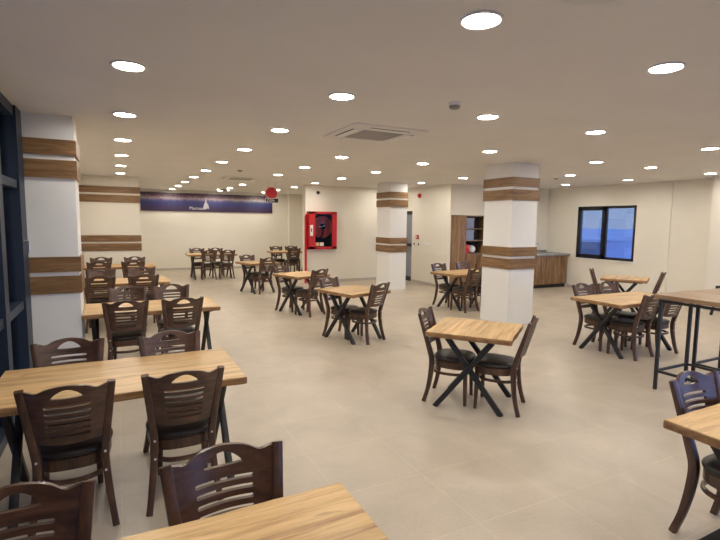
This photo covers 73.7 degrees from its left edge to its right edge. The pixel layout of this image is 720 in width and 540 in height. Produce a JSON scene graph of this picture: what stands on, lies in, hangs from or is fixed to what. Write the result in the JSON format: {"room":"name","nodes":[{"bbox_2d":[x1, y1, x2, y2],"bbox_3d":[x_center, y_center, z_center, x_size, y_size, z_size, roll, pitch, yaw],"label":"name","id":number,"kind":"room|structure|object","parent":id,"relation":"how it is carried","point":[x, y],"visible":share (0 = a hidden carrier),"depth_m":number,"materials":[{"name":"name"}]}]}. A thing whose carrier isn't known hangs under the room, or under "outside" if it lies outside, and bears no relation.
{"room":"eatery","nodes":[
{"label":"eatery","id":0,"kind":"room"},
{"bbox_2d":[0,92,32,457],"bbox_3d":[-1.343,0.295,0.702,0.212,2.940,9.800,-2,6,-27],"label":"window","id":1,"kind":"structure","parent":0,"point":[16,329],"depth_m":4.69,"materials":[{"name":"blue metal"}]},
{"bbox_2d":[21,112,85,362],"bbox_3d":[-3.425,-0.200,5.416,0.506,2.940,0.544,-2,6,-27],"label":"column","id":2,"kind":"structure","parent":0,"point":[51,157],"depth_m":5.17,"materials":[{"name":"paint"}]},
{"bbox_2d":[78,175,141,291],"bbox_3d":[-7.553,-1.161,14.561,1.470,2.940,4.922,-2,6,-27],"label":"column","id":3,"kind":"structure","parent":0,"point":[109,205],"depth_m":12.36,"materials":[{"name":"paint"}]},
{"bbox_2d":[139,189,286,267],"bbox_3d":[-5.813,-1.510,18.290,8.250,2.940,0.200,-2,6,-27],"label":"wall","id":4,"kind":"structure","parent":0,"point":[166,236],"depth_m":18.20,"materials":[{"name":"paint"}]},
{"bbox_2d":[140,191,271,212],"bbox_3d":[-5.658,-2.531,18.117,4.800,0.670,0.044,-2,6,-27],"label":"banner","id":5,"kind":"object","parent":4,"relation":"attached to","point":[149,201],"visible":1,"depth_m":17.98,"materials":[{"name":"blue plastic"}]},
{"bbox_2d":[144,265,280,270],"bbox_3d":[-5.511,-0.088,18.474,5.640,0.080,0.012,-2,6,-27],"label":"baseboard","id":6,"kind":"structure","parent":4,"relation":"attached to","point":[189,268],"depth_m":17.91,"materials":[{"name":"wood"}]},
{"bbox_2d":[287,194,301,266],"bbox_3d":[-2.665,-1.601,19.595,0.550,2.940,0.300,-2,6,-27],"label":"pillar","id":7,"kind":"structure","parent":0,"point":[294,201],"depth_m":19.42,"materials":[{"name":"paint"}]},
{"bbox_2d":[302,185,377,281],"bbox_3d":[-0.220,-1.135,15.225,3.300,2.940,0.250,-2,6,-27],"label":"wall","id":8,"kind":"structure","parent":0,"point":[355,255],"depth_m":14.99,"materials":[{"name":"paint"}]},
{"bbox_2d":[304,214,307,282],"bbox_3d":[-1.607,-0.642,14.361,0.116,2.094,0.080,3,6,20],"label":"pipe","id":9,"kind":"object","parent":8,"relation":"attached to","point":[306,215],"visible":0.94,"depth_m":14.35,"materials":[{"name":"red metal"}]},
{"bbox_2d":[307,211,336,248],"bbox_3d":[-1.142,-1.192,14.472,0.900,1.120,0.235,-2,6,-27],"label":"cabinet","id":10,"kind":"object","parent":8,"relation":"attached to","point":[321,226],"visible":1,"depth_m":14.45,"materials":[{"name":"red metal"}]},
{"bbox_2d":[307,277,375,282],"bbox_3d":[-0.201,0.301,15.239,3.250,0.080,0.012,-2,6,-27],"label":"baseboard","id":11,"kind":"structure","parent":8,"relation":"attached to","point":[369,278],"depth_m":15.26,"materials":[{"name":"tile"}]},
{"bbox_2d":[0,0,719,193],"bbox_3d":[1.928,-2.073,9.317,14.050,0.150,23.200,-2,6,-27],"label":"ceiling","id":12,"kind":"structure","parent":0,"point":[219,75],"depth_m":3.87,"materials":[{"name":"paint"}]},
{"bbox_2d":[112,112,136,117],"bbox_3d":[-2.453,-1.618,5.005,0.240,0.012,0.240,-2,6,-27],"label":"recessed light","id":13,"kind":"object","parent":12,"relation":"in","point":[119,114],"visible":1,"depth_m":5.00,"materials":[{"name":"beige plastic"}]},
{"bbox_2d":[110,60,146,71],"bbox_3d":[-1.647,-1.450,3.415,0.240,0.012,0.240,-2,6,-27],"label":"recessed light","id":14,"kind":"object","parent":12,"relation":"in","point":[125,65],"visible":1,"depth_m":3.41,"materials":[{"name":"beige plastic"}]},
{"bbox_2d":[114,62,142,69],"bbox_3d":[-1.647,-1.453,3.415,0.192,0.003,0.192,-2,6,-27],"label":"diffuser","id":15,"kind":"object","parent":14,"relation":"attached to","point":[118,65],"depth_m":3.41,"materials":[{"name":"beige plastic"}]},
{"bbox_2d":[218,175,263,180],"bbox_3d":[-3.061,-2.338,12.278,0.950,0.034,0.950,-2,6,-27],"label":"air conditioner","id":16,"kind":"object","parent":12,"relation":"attached to","point":[240,178],"visible":1,"depth_m":12.08,"materials":[{"name":"white plastic"}]},
{"bbox_2d":[265,181,278,202],"bbox_3d":[-2.422,-2.141,13.184,0.376,0.590,0.031,-2,6,-27],"label":"hanging sign","id":17,"kind":"object","parent":12,"relation":"hanging from","point":[271,193],"visible":0.99,"depth_m":13.18,"materials":[{"name":"red plastic"}]},
{"bbox_2d":[328,92,355,99],"bbox_3d":[-0.157,-1.506,4.165,0.240,0.012,0.240,-2,6,-27],"label":"recessed light","id":18,"kind":"object","parent":12,"relation":"in","point":[337,95],"visible":1,"depth_m":4.16,"materials":[{"name":"beige plastic"}]},
{"bbox_2d":[331,94,352,98],"bbox_3d":[-0.157,-1.509,4.164,0.192,0.003,0.192,-2,6,-27],"label":"diffuser","id":19,"kind":"object","parent":18,"relation":"attached to","point":[333,96],"depth_m":4.17,"materials":[{"name":"beige plastic"}]},
{"bbox_2d":[323,122,427,142],"bbox_3d":[0.172,-1.663,5.902,0.950,0.034,0.950,-2,6,-27],"label":"air conditioner","id":20,"kind":"object","parent":12,"relation":"attached to","point":[357,131],"visible":1,"depth_m":5.75,"materials":[{"name":"paint"}]},
{"bbox_2d":[346,130,404,140],"bbox_3d":[0.172,-1.655,5.903,0.556,0.008,0.556,-2,6,-27],"label":"return grille","id":21,"kind":"object","parent":20,"relation":"attached to","point":[373,135],"depth_m":5.88,"materials":[{"name":"beige metal"}]},
{"bbox_2d":[448,101,460,109],"bbox_3d":[0.861,-1.490,4.367,0.114,0.057,0.114,-2,6,-27],"label":"smoke detector","id":22,"kind":"object","parent":12,"relation":"attached to","point":[455,105],"visible":1,"depth_m":4.33,"materials":[{"name":"white plastic"}]},
{"bbox_2d":[458,10,503,29],"bbox_3d":[0.650,-1.337,2.574,0.240,0.012,0.240,-2,6,-27],"label":"recessed light","id":23,"kind":"object","parent":12,"relation":"in","point":[480,19],"visible":1,"depth_m":2.56,"materials":[{"name":"beige plastic"}]},
{"bbox_2d":[463,14,499,27],"bbox_3d":[0.650,-1.340,2.574,0.192,0.003,0.192,-2,6,-27],"label":"diffuser","id":24,"kind":"object","parent":23,"relation":"attached to","point":[470,20],"depth_m":2.58,"materials":[{"name":"beige plastic"}]},
{"bbox_2d":[476,114,499,119],"bbox_3d":[1.301,-1.560,4.898,0.240,0.012,0.240,-2,6,-27],"label":"recessed light","id":25,"kind":"object","parent":12,"relation":"in","point":[483,116],"visible":1,"depth_m":4.88,"materials":[{"name":"beige plastic"}]},
{"bbox_2d":[584,130,606,134],"bbox_3d":[2.762,-1.615,5.633,0.240,0.012,0.240,-2,6,-27],"label":"recessed light","id":26,"kind":"object","parent":12,"relation":"in","point":[592,132],"visible":1,"depth_m":5.64,"materials":[{"name":"beige plastic"}]},
{"bbox_2d":[646,61,686,73],"bbox_3d":[2.108,-1.392,3.308,0.240,0.012,0.240,-2,6,-27],"label":"recessed light","id":27,"kind":"object","parent":12,"relation":"in","point":[666,67],"visible":1,"depth_m":3.30,"materials":[{"name":"beige plastic"}]},
{"bbox_2d":[650,64,682,71],"bbox_3d":[2.108,-1.395,3.307,0.192,0.003,0.192,-2,6,-27],"label":"diffuser","id":28,"kind":"object","parent":27,"relation":"attached to","point":[658,67],"depth_m":3.30,"materials":[{"name":"beige plastic"}]},
{"bbox_2d":[0,267,719,539],"bbox_3d":[1.889,0.986,9.621,14.050,0.120,23.200,-2,6,-27],"label":"floor","id":29,"kind":"structure","parent":0,"point":[589,454],"depth_m":4.38,"materials":[{"name":"tile"}]},
{"bbox_2d":[0,479,95,539],"bbox_3d":[-1.048,1.234,1.439,0.510,0.947,0.622,-2,6,-27],"label":"dining chair","id":30,"kind":"object","parent":29,"relation":"on","point":[72,507],"visible":1,"depth_m":1.66,"materials":[{"name":"wood"}]},
{"bbox_2d":[13,379,119,536],"bbox_3d":[-1.742,1.077,2.932,0.510,0.947,0.622,-2,6,-28],"label":"dining chair","id":31,"kind":"object","parent":29,"relation":"on","point":[86,443],"visible":0.93,"depth_m":2.76,"materials":[{"name":"brown wood"}]},
{"bbox_2d":[30,337,104,482],"bbox_3d":[-2.093,1.018,3.482,0.510,0.947,0.622,-2,6,-29],"label":"dining chair","id":32,"kind":"object","parent":29,"relation":"on","point":[41,355],"visible":0.31,"depth_m":3.63,"materials":[{"name":"brown wood"}]},
{"bbox_2d":[86,262,111,290],"bbox_3d":[-5.724,0.265,10.596,0.510,0.947,0.622,-2,6,-27],"label":"dining chair","id":33,"kind":"object","parent":29,"relation":"on","point":[90,266],"visible":0.18,"depth_m":10.34,"materials":[{"name":"brown wood"}]},
{"bbox_2d":[84,276,115,332],"bbox_3d":[-4.311,0.541,7.997,0.510,0.947,0.622,-2,6,-27],"label":"dining chair","id":34,"kind":"object","parent":29,"relation":"on","point":[110,281],"visible":0.53,"depth_m":7.77,"materials":[{"name":"brown wood"}]},
{"bbox_2d":[86,268,115,299],"bbox_3d":[-4.706,0.458,8.776,0.510,0.947,0.622,-2,6,-27],"label":"dining chair","id":35,"kind":"object","parent":29,"relation":"on","point":[90,273],"visible":0.25,"depth_m":8.93,"materials":[{"name":"brown wood"}]},
{"bbox_2d":[90,257,111,292],"bbox_3d":[-6.131,0.183,11.369,0.510,0.947,0.622,-2,6,-27],"label":"dining chair","id":36,"kind":"object","parent":29,"relation":"on","point":[92,260],"visible":0.1,"depth_m":11.55,"materials":[{"name":"brown wood"}]},
{"bbox_2d":[83,263,155,290],"bbox_3d":[-5.582,0.292,11.164,1.502,0.800,0.834,-2,6,-27],"label":"dining table","id":37,"kind":"object","parent":29,"relation":"on","point":[149,265],"visible":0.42,"depth_m":10.92,"materials":[{"name":"brown wood"}]},
{"bbox_2d":[0,348,246,528],"bbox_3d":[-1.636,1.117,3.370,1.502,0.800,0.834,-2,6,-27],"label":"dining table","id":38,"kind":"object","parent":29,"relation":"on","point":[127,372],"visible":0.74,"depth_m":3.28,"materials":[{"name":"brown wood"}]},
{"bbox_2d":[101,299,148,359],"bbox_3d":[-2.765,0.788,5.710,0.510,0.947,0.622,-2,6,-27],"label":"dining chair","id":39,"kind":"object","parent":29,"relation":"on","point":[125,336],"visible":0.73,"depth_m":5.52,"materials":[{"name":"brown wood"}]},
{"bbox_2d":[107,285,146,359],"bbox_3d":[-3.096,0.714,6.410,0.510,0.947,0.622,-2,6,-27],"label":"dining chair","id":40,"kind":"object","parent":29,"relation":"on","point":[113,294],"visible":0.3,"depth_m":6.57,"materials":[{"name":"brown wood"}]},
{"bbox_2d":[92,277,169,317],"bbox_3d":[-4.160,0.584,8.403,1.502,0.800,0.834,-2,6,-27],"label":"dining table","id":41,"kind":"object","parent":29,"relation":"on","point":[119,282],"visible":0.33,"depth_m":8.30,"materials":[{"name":"brown wood"}]},
{"bbox_2d":[121,261,144,298],"bbox_3d":[-5.131,0.242,10.895,0.510,0.947,0.622,-2,6,-27],"label":"dining chair","id":42,"kind":"object","parent":29,"relation":"on","point":[124,265],"visible":0.3,"depth_m":10.63,"materials":[{"name":"brown wood"}]},
{"bbox_2d":[124,256,144,295],"bbox_3d":[-5.463,0.158,11.705,0.510,0.947,0.622,-2,6,-27],"label":"dining chair","id":43,"kind":"object","parent":29,"relation":"on","point":[140,259],"visible":0.18,"depth_m":11.88,"materials":[{"name":"brown wood"}]},
{"bbox_2d":[128,267,155,319],"bbox_3d":[-4.111,0.436,9.075,0.510,0.947,0.622,-2,6,-27],"label":"dining chair","id":44,"kind":"object","parent":29,"relation":"on","point":[151,271],"visible":0.18,"depth_m":9.25,"materials":[{"name":"brown wood"}]},
{"bbox_2d":[127,274,158,326],"bbox_3d":[-3.727,0.519,8.291,0.510,0.947,0.622,-2,6,-27],"label":"dining chair","id":45,"kind":"object","parent":29,"relation":"on","point":[154,280],"visible":0.41,"depth_m":8.07,"materials":[{"name":"brown wood"}]},
{"bbox_2d":[82,297,220,349],"bbox_3d":[-2.600,0.837,6.056,1.502,0.800,0.834,-2,6,-27],"label":"dining table","id":46,"kind":"object","parent":29,"relation":"on","point":[94,312],"visible":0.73,"depth_m":5.92,"materials":[{"name":"brown wood"}]},
{"bbox_2d":[153,284,190,348],"bbox_3d":[-2.591,0.695,6.663,0.510,0.947,0.622,-2,6,-27],"label":"dining chair","id":47,"kind":"object","parent":29,"relation":"on","point":[184,290],"visible":0.34,"depth_m":6.81,"materials":[{"name":"brown wood"}]},
{"bbox_2d":[137,330,210,474],"bbox_3d":[-1.443,0.998,3.763,0.510,0.947,0.622,-3,7,-32],"label":"dining chair","id":48,"kind":"object","parent":29,"relation":"on","point":[147,345],"visible":0.23,"depth_m":3.90,"materials":[{"name":"brown wood"}]},
{"bbox_2d":[159,296,203,353],"bbox_3d":[-2.245,0.769,5.961,0.510,0.947,0.622,-3,7,-31],"label":"dining chair","id":49,"kind":"object","parent":29,"relation":"on","point":[167,306],"visible":0.65,"depth_m":5.76,"materials":[{"name":"brown wood"}]},
{"bbox_2d":[141,365,224,516],"bbox_3d":[-1.203,1.056,3.215,0.510,0.947,0.622,-2,6,-26],"label":"dining chair","id":50,"kind":"object","parent":29,"relation":"on","point":[190,425],"visible":0.98,"depth_m":3.03,"materials":[{"name":"brown wood"}]},
{"bbox_2d":[189,248,205,277],"bbox_3d":[-5.301,-0.236,15.687,0.510,0.947,0.622,-2,6,-27],"label":"dining chair","id":51,"kind":"object","parent":29,"relation":"on","point":[196,264],"visible":0.42,"depth_m":15.73,"materials":[{"name":"brown wood"}]},
{"bbox_2d":[200,250,216,279],"bbox_3d":[-4.795,-0.175,15.132,0.510,0.947,0.622,-2,6,-27],"label":"dining chair","id":52,"kind":"object","parent":29,"relation":"on","point":[204,266],"visible":1,"depth_m":14.97,"materials":[{"name":"brown wood"}]},
{"bbox_2d":[185,253,237,279],"bbox_3d":[-4.797,-0.129,15.493,1.502,0.800,0.834,-2,6,-27],"label":"dining table","id":53,"kind":"object","parent":29,"relation":"on","point":[192,255],"visible":0.7,"depth_m":15.29,"materials":[{"name":"brown wood"}]},
{"bbox_2d":[208,248,224,276],"bbox_3d":[-4.765,-0.257,15.957,0.510,0.947,0.622,-2,6,-27],"label":"dining chair","id":54,"kind":"object","parent":29,"relation":"on","point":[218,249],"visible":0.45,"depth_m":16.02,"materials":[{"name":"brown wood"}]},
{"bbox_2d":[159,440,282,526],"bbox_3d":[-0.421,1.210,1.760,0.510,0.947,0.622,-3,7,-30],"label":"dining chair","id":55,"kind":"object","parent":29,"relation":"on","point":[265,462],"visible":0.7,"depth_m":1.93,"materials":[{"name":"brown wood"}]},
{"bbox_2d":[218,250,234,278],"bbox_3d":[-4.279,-0.194,15.392,0.510,0.947,0.622,-2,6,-27],"label":"dining chair","id":56,"kind":"object","parent":29,"relation":"on","point":[222,255],"visible":0.98,"depth_m":15.22,"materials":[{"name":"brown wood"}]},
{"bbox_2d":[239,255,262,291],"bbox_3d":[-2.892,0.076,12.854,0.622,0.947,0.510,6,8,41],"label":"dining chair","id":57,"kind":"object","parent":29,"relation":"on","point":[252,257],"visible":0.44,"depth_m":12.91,"materials":[{"name":"brown wood"}]},
{"bbox_2d":[117,482,388,539],"bbox_3d":[-0.567,1.334,1.317,1.502,0.800,0.834,-2,6,-27],"label":"dining table","id":58,"kind":"object","parent":29,"relation":"on","point":[330,512],"visible":1,"depth_m":1.70,"materials":[{"name":"brown wood"}]},
{"bbox_2d":[235,260,279,293],"bbox_3d":[-2.691,0.186,12.598,0.833,0.800,0.842,-5,8,-44],"label":"dining table","id":59,"kind":"object","parent":29,"relation":"on","point":[251,264],"visible":0.64,"depth_m":12.39,"materials":[{"name":"brown wood"}]},
{"bbox_2d":[251,257,275,294],"bbox_3d":[-2.510,0.131,12.350,0.622,0.947,0.510,6,8,43],"label":"dining chair","id":60,"kind":"object","parent":29,"relation":"on","point":[259,276],"visible":0.98,"depth_m":12.24,"materials":[{"name":"brown wood"}]},
{"bbox_2d":[269,246,284,270],"bbox_3d":[-3.013,-0.394,17.562,0.510,0.947,0.622,-2,6,-27],"label":"dining chair","id":61,"kind":"object","parent":29,"relation":"on","point":[281,260],"visible":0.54,"depth_m":17.63,"materials":[{"name":"brown wood"}]},
{"bbox_2d":[267,250,301,272],"bbox_3d":[-2.513,-0.283,17.333,1.502,0.800,0.834,-2,6,-27],"label":"dining table","id":62,"kind":"object","parent":29,"relation":"on","point":[283,251],"visible":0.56,"depth_m":16.97,"materials":[{"name":"brown wood"}]},
{"bbox_2d":[272,264,304,312],"bbox_3d":[-1.478,0.371,10.058,0.622,0.947,0.510,5,7,34],"label":"dining chair","id":63,"kind":"object","parent":29,"relation":"on","point":[285,268],"visible":0.65,"depth_m":9.98,"materials":[{"name":"brown wood"}]},
{"bbox_2d":[285,246,299,271],"bbox_3d":[-2.495,-0.414,17.823,0.510,0.947,0.622,-2,6,-27],"label":"dining chair","id":64,"kind":"object","parent":29,"relation":"on","point":[287,247],"visible":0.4,"depth_m":17.93,"materials":[{"name":"brown wood"}]},
{"bbox_2d":[285,248,300,271],"bbox_3d":[-2.397,-0.331,17.007,0.510,0.947,0.622,-2,6,-27],"label":"dining chair","id":65,"kind":"object","parent":29,"relation":"on","point":[292,262],"visible":0.88,"depth_m":16.89,"materials":[{"name":"brown wood"}]},
{"bbox_2d":[273,271,329,315],"bbox_3d":[-1.206,0.476,9.868,0.842,0.800,0.833,6,8,44],"label":"dining table","id":66,"kind":"object","parent":29,"relation":"on","point":[299,275],"visible":0.77,"depth_m":9.67,"materials":[{"name":"brown wood"}]},
{"bbox_2d":[295,268,327,317],"bbox_3d":[-0.980,0.430,9.535,0.622,0.947,0.510,5,7,35],"label":"dining chair","id":67,"kind":"object","parent":29,"relation":"on","point":[308,294],"visible":0.87,"depth_m":9.41,"materials":[{"name":"brown wood"}]},
{"bbox_2d":[319,277,359,338],"bbox_3d":[-0.332,0.606,7.850,0.622,0.947,0.510,5,7,34],"label":"dining chair","id":68,"kind":"object","parent":29,"relation":"on","point":[334,281],"visible":0.62,"depth_m":7.79,"materials":[{"name":"brown wood"}]},
{"bbox_2d":[317,285,390,344],"bbox_3d":[-0.107,0.707,7.679,0.833,0.800,0.842,-5,8,-43],"label":"dining table","id":69,"kind":"object","parent":29,"relation":"on","point":[350,291],"visible":0.69,"depth_m":7.51,"materials":[{"name":"brown wood"}]},
{"bbox_2d":[347,282,389,344],"bbox_3d":[0.127,0.645,7.514,0.622,0.947,0.510,5,7,37],"label":"dining chair","id":70,"kind":"object","parent":29,"relation":"on","point":[367,313],"visible":0.98,"depth_m":7.39,"materials":[{"name":"brown wood"}]},
{"bbox_2d":[431,263,459,306],"bbox_3d":[1.941,0.332,10.889,0.510,0.947,0.622,-4,7,-39],"label":"dining chair","id":71,"kind":"object","parent":29,"relation":"on","point":[442,286],"visible":0.68,"depth_m":10.88,"materials":[{"name":"brown wood"}]},
{"bbox_2d":[418,306,475,406],"bbox_3d":[0.919,0.893,5.114,0.622,0.947,0.510,3,6,23],"label":"dining chair","id":72,"kind":"object","parent":29,"relation":"on","point":[446,358],"visible":0.8,"depth_m":4.98,"materials":[{"name":"brown wood"}]},
{"bbox_2d":[430,269,481,310],"bbox_3d":[2.397,0.434,10.742,1.502,0.800,0.834,-3,7,-36],"label":"dining table","id":73,"kind":"object","parent":29,"relation":"on","point":[457,274],"visible":0.58,"depth_m":10.43,"materials":[{"name":"brown wood"}]},
{"bbox_2d":[450,268,481,312],"bbox_3d":[2.241,0.408,10.157,0.510,0.947,0.622,-4,7,-39],"label":"dining chair","id":74,"kind":"object","parent":29,"relation":"on","point":[464,291],"visible":0.98,"depth_m":10.05,"materials":[{"name":"brown wood"}]},
{"bbox_2d":[449,215,483,286],"bbox_3d":[3.003,-0.542,14.017,1.364,2.080,0.650,-2,6,-27],"label":"tall cabinet","id":75,"kind":"object","parent":29,"relation":"on","point":[458,241],"visible":0.46,"depth_m":13.63,"materials":[{"name":"brown wood"}]},
{"bbox_2d":[466,230,473,239],"bbox_3d":[3.086,-1.017,13.907,0.300,0.300,0.300,-2,6,-27],"label":"file box","id":76,"kind":"object","parent":75,"relation":"on","point":[469,233],"visible":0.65,"depth_m":13.78,"materials":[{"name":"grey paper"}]},
{"bbox_2d":[455,262,480,303],"bbox_3d":[2.602,0.293,11.360,0.510,0.947,0.622,-3,7,-36],"label":"dining chair","id":77,"kind":"object","parent":29,"relation":"on","point":[466,265],"visible":0.27,"depth_m":11.42,"materials":[{"name":"brown wood"}]},
{"bbox_2d":[425,317,522,416],"bbox_3d":[1.190,0.991,4.988,0.842,0.800,0.833,3,6,25],"label":"dining table","id":78,"kind":"object","parent":29,"relation":"on","point":[492,333],"visible":0.98,"depth_m":4.74,"materials":[{"name":"brown wood"}]},
{"bbox_2d":[469,285,480,307],"bbox_3d":[2.728,0.384,10.468,0.510,0.947,0.622,-3,7,-36],"label":"dining chair","id":79,"kind":"object","parent":29,"relation":"on","point":[479,286],"visible":0.14,"depth_m":10.56,"materials":[{"name":"brown wood"}]},
{"bbox_2d":[473,315,538,417],"bbox_3d":[1.470,0.925,4.860,0.622,0.947,0.510,3,6,25],"label":"dining chair","id":80,"kind":"object","parent":29,"relation":"on","point":[494,364],"visible":0.95,"depth_m":4.71,"materials":[{"name":"brown wood"}]},
{"bbox_2d":[533,256,540,288],"bbox_3d":[4.814,0.043,14.090,0.548,0.945,0.700,-2,6,-27],"label":"base cabinet","id":81,"kind":"object","parent":29,"relation":"on","point":[536,281],"visible":0.29,"depth_m":13.85,"materials":[{"name":"brown wood"}]},
{"bbox_2d":[538,256,553,287],"bbox_3d":[5.305,0.025,14.337,0.548,0.945,0.700,-2,6,-27],"label":"base cabinet","id":82,"kind":"object","parent":29,"relation":"on","point":[547,262],"visible":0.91,"depth_m":14.03,"materials":[{"name":"brown wood"}]},
{"bbox_2d":[551,255,566,286],"bbox_3d":[5.796,0.007,14.584,0.548,0.945,0.700,-2,6,-27],"label":"base cabinet","id":83,"kind":"object","parent":29,"relation":"on","point":[560,262],"visible":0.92,"depth_m":14.27,"materials":[{"name":"brown wood"}]},
{"bbox_2d":[572,283,617,350],"bbox_3d":[3.607,0.705,7.352,0.510,0.947,0.622,-2,6,-27],"label":"dining chair","id":84,"kind":"object","parent":29,"relation":"on","point":[590,319],"visible":0.64,"depth_m":7.37,"materials":[{"name":"brown wood"}]},
{"bbox_2d":[589,268,611,313],"bbox_3d":[5.106,0.453,10.070,0.622,0.947,0.510,4,6,29],"label":"dining chair","id":85,"kind":"object","parent":29,"relation":"on","point":[593,276],"visible":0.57,"depth_m":9.97,"materials":[{"name":"brown wood"}]},
{"bbox_2d":[597,281,641,346],"bbox_3d":[4.109,0.686,7.604,0.510,0.947,0.622,-2,6,-27],"label":"dining chair","id":86,"kind":"object","parent":29,"relation":"on","point":[614,286],"visible":0.32,"depth_m":7.62,"materials":[{"name":"brown wood"}]},
{"bbox_2d":[570,291,671,358],"bbox_3d":[3.992,0.809,7.176,1.502,0.800,0.834,-2,6,-27],"label":"dining table","id":87,"kind":"object","parent":29,"relation":"on","point":[623,300],"visible":0.73,"depth_m":6.96,"materials":[{"name":"brown wood"}]},
{"bbox_2d":[600,275,649,312],"bbox_3d":[5.448,0.555,9.916,0.842,0.800,0.833,4,7,33],"label":"dining table","id":88,"kind":"object","parent":29,"relation":"on","point":[635,280],"visible":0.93,"depth_m":9.70,"materials":[{"name":"brown wood"}]},
{"bbox_2d":[606,293,658,360],"bbox_3d":[3.876,0.763,6.799,0.510,0.947,0.622,-3,7,-32],"label":"dining chair","id":89,"kind":"object","parent":29,"relation":"on","point":[622,325],"visible":0.92,"depth_m":6.71,"materials":[{"name":"brown wood"}]},
{"bbox_2d":[631,272,666,316],"bbox_3d":[5.783,0.502,9.665,0.622,0.947,0.510,4,6,29],"label":"dining chair","id":90,"kind":"object","parent":29,"relation":"on","point":[662,275],"visible":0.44,"depth_m":9.44,"materials":[{"name":"brown wood"}]},
{"bbox_2d":[630,301,683,356],"bbox_3d":[4.367,0.747,7.025,0.510,0.947,0.622,-2,6,-27],"label":"dining chair","id":91,"kind":"object","parent":29,"relation":"on","point":[666,306],"visible":0.44,"depth_m":6.94,"materials":[{"name":"brown wood"}]},
{"bbox_2d":[653,291,719,388],"bbox_3d":[3.921,0.862,5.020,0.690,1.090,1.350,-2,6,-28],"label":"bar table","id":92,"kind":"object","parent":29,"relation":"on","point":[690,298],"visible":0.95,"depth_m":5.39,"materials":[{"name":"brown wood"}]},
{"bbox_2d":[663,403,719,539],"bbox_3d":[2.234,1.250,2.521,0.833,0.800,0.842,-2,6,-27],"label":"dining table","id":93,"kind":"object","parent":29,"relation":"on","point":[701,425],"visible":1,"depth_m":2.58,"materials":[{"name":"brown wood"}]},
{"bbox_2d":[668,370,719,533],"bbox_3d":[2.191,1.137,2.823,0.510,0.947,0.622,-2,6,-26],"label":"dining chair","id":94,"kind":"object","parent":29,"relation":"on","point":[709,383],"visible":0.73,"depth_m":2.88,"materials":[{"name":"brown wood"}]},
{"bbox_2d":[690,288,719,378],"bbox_3d":[4.553,0.840,5.316,0.690,1.090,1.350,-2,6,-28],"label":"bar table","id":95,"kind":"object","parent":29,"relation":"on","point":[714,291],"visible":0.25,"depth_m":5.71,"materials":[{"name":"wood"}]},
{"bbox_3d":[4.323,0.062,13.843,0.548,0.945,0.700,-2,6,-27],"label":"base cabinet","id":96,"kind":"object","parent":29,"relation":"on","visible":0},
{"bbox_2d":[537,250,569,255],"bbox_3d":[5.059,-0.499,14.219,2.260,0.114,0.910,-2,6,-27],"label":"countertop","id":97,"kind":"structure","parent":96,"relation":"on","point":[539,252],"depth_m":14.21,"materials":[{"name":"stone"}]},
{"bbox_2d":[376,182,408,289],"bbox_3d":[0.888,-0.956,13.559,0.574,2.940,0.784,-2,6,-27],"label":"column","id":98,"kind":"structure","parent":0,"point":[392,202],"depth_m":13.28,"materials":[{"name":"paint"}]},
{"bbox_2d":[407,188,412,210],"bbox_3d":[1.531,-2.245,15.393,0.150,0.720,0.820,-2,6,-27],"label":"lintel","id":99,"kind":"object","parent":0,"point":[410,190],"visible":0.43,"depth_m":15.12,"materials":[{"name":"paint"}]},
{"bbox_2d":[405,211,411,280],"bbox_3d":[1.512,-0.783,15.538,0.110,2.220,0.820,-2,6,-27],"label":"door","id":100,"kind":"structure","parent":99,"relation":"attached to","point":[409,213],"depth_m":15.39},
{"bbox_2d":[411,184,451,284],"bbox_3d":[2.082,-1.010,14.255,0.030,2.940,1.930,-2,6,-27],"label":"wall","id":101,"kind":"structure","parent":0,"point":[431,213],"depth_m":14.19,"materials":[{"name":"paint"}]},
{"bbox_2d":[451,184,548,249],"bbox_3d":[4.244,-0.995,14.378,3.940,2.940,0.200,-2,6,-27],"label":"wall","id":102,"kind":"structure","parent":0,"point":[466,199],"depth_m":13.73,"materials":[{"name":"paint"}]},
{"bbox_2d":[480,162,539,323],"bbox_3d":[2.806,-0.485,9.069,0.654,2.940,0.774,-2,6,-27],"label":"column","id":103,"kind":"structure","parent":0,"point":[511,194],"depth_m":8.80,"materials":[{"name":"paint"}]},
{"bbox_2d":[546,178,713,293],"bbox_3d":[7.050,-0.820,12.976,0.200,2.940,4.850,-2,6,-27],"label":"wall","id":104,"kind":"structure","parent":0,"point":[692,199],"depth_m":12.24,"materials":[{"name":"paint"}]},
{"bbox_2d":[573,205,636,262],"bbox_3d":[6.762,-1.014,13.299,0.151,1.505,1.880,-2,6,-27],"label":"window","id":105,"kind":"structure","parent":104,"relation":"in","point":[605,209],"depth_m":13.32,"materials":[{"name":"black metal"}]},
{"bbox_2d":[654,181,673,292],"bbox_3d":[7.492,-0.703,11.855,0.025,2.940,0.280,-2,6,-27],"label":"pilaster column","id":106,"kind":"structure","parent":0,"point":[667,187],"depth_m":11.82,"materials":[{"name":"paint"}]},
{"bbox_2d":[703,176,719,307],"bbox_3d":[8.985,-0.376,8.750,0.570,2.940,4.520,-2,6,-27],"label":"wall","id":107,"kind":"structure","parent":0,"point":[712,279],"depth_m":10.51,"materials":[{"name":"paint"}]},
{"label":"outside","id":108,"kind":"structure","parent":0,"visible":0},
{"bbox_2d":[581,228,632,240],"bbox_3d":[-0.030,2.388,0.238,600.000,0.100,600.000,-2,6,-27],"label":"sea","id":109,"kind":"structure","parent":108,"point":[587,233],"depth_m":122.44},
{"bbox_2d":[581,240,631,258],"bbox_3d":[14.392,-1.065,29.200,4.000,1.400,3.900,-2,6,-27],"label":"shed","id":110,"kind":"object","parent":109,"relation":"on","point":[615,249],"visible":0.29,"depth_m":27.24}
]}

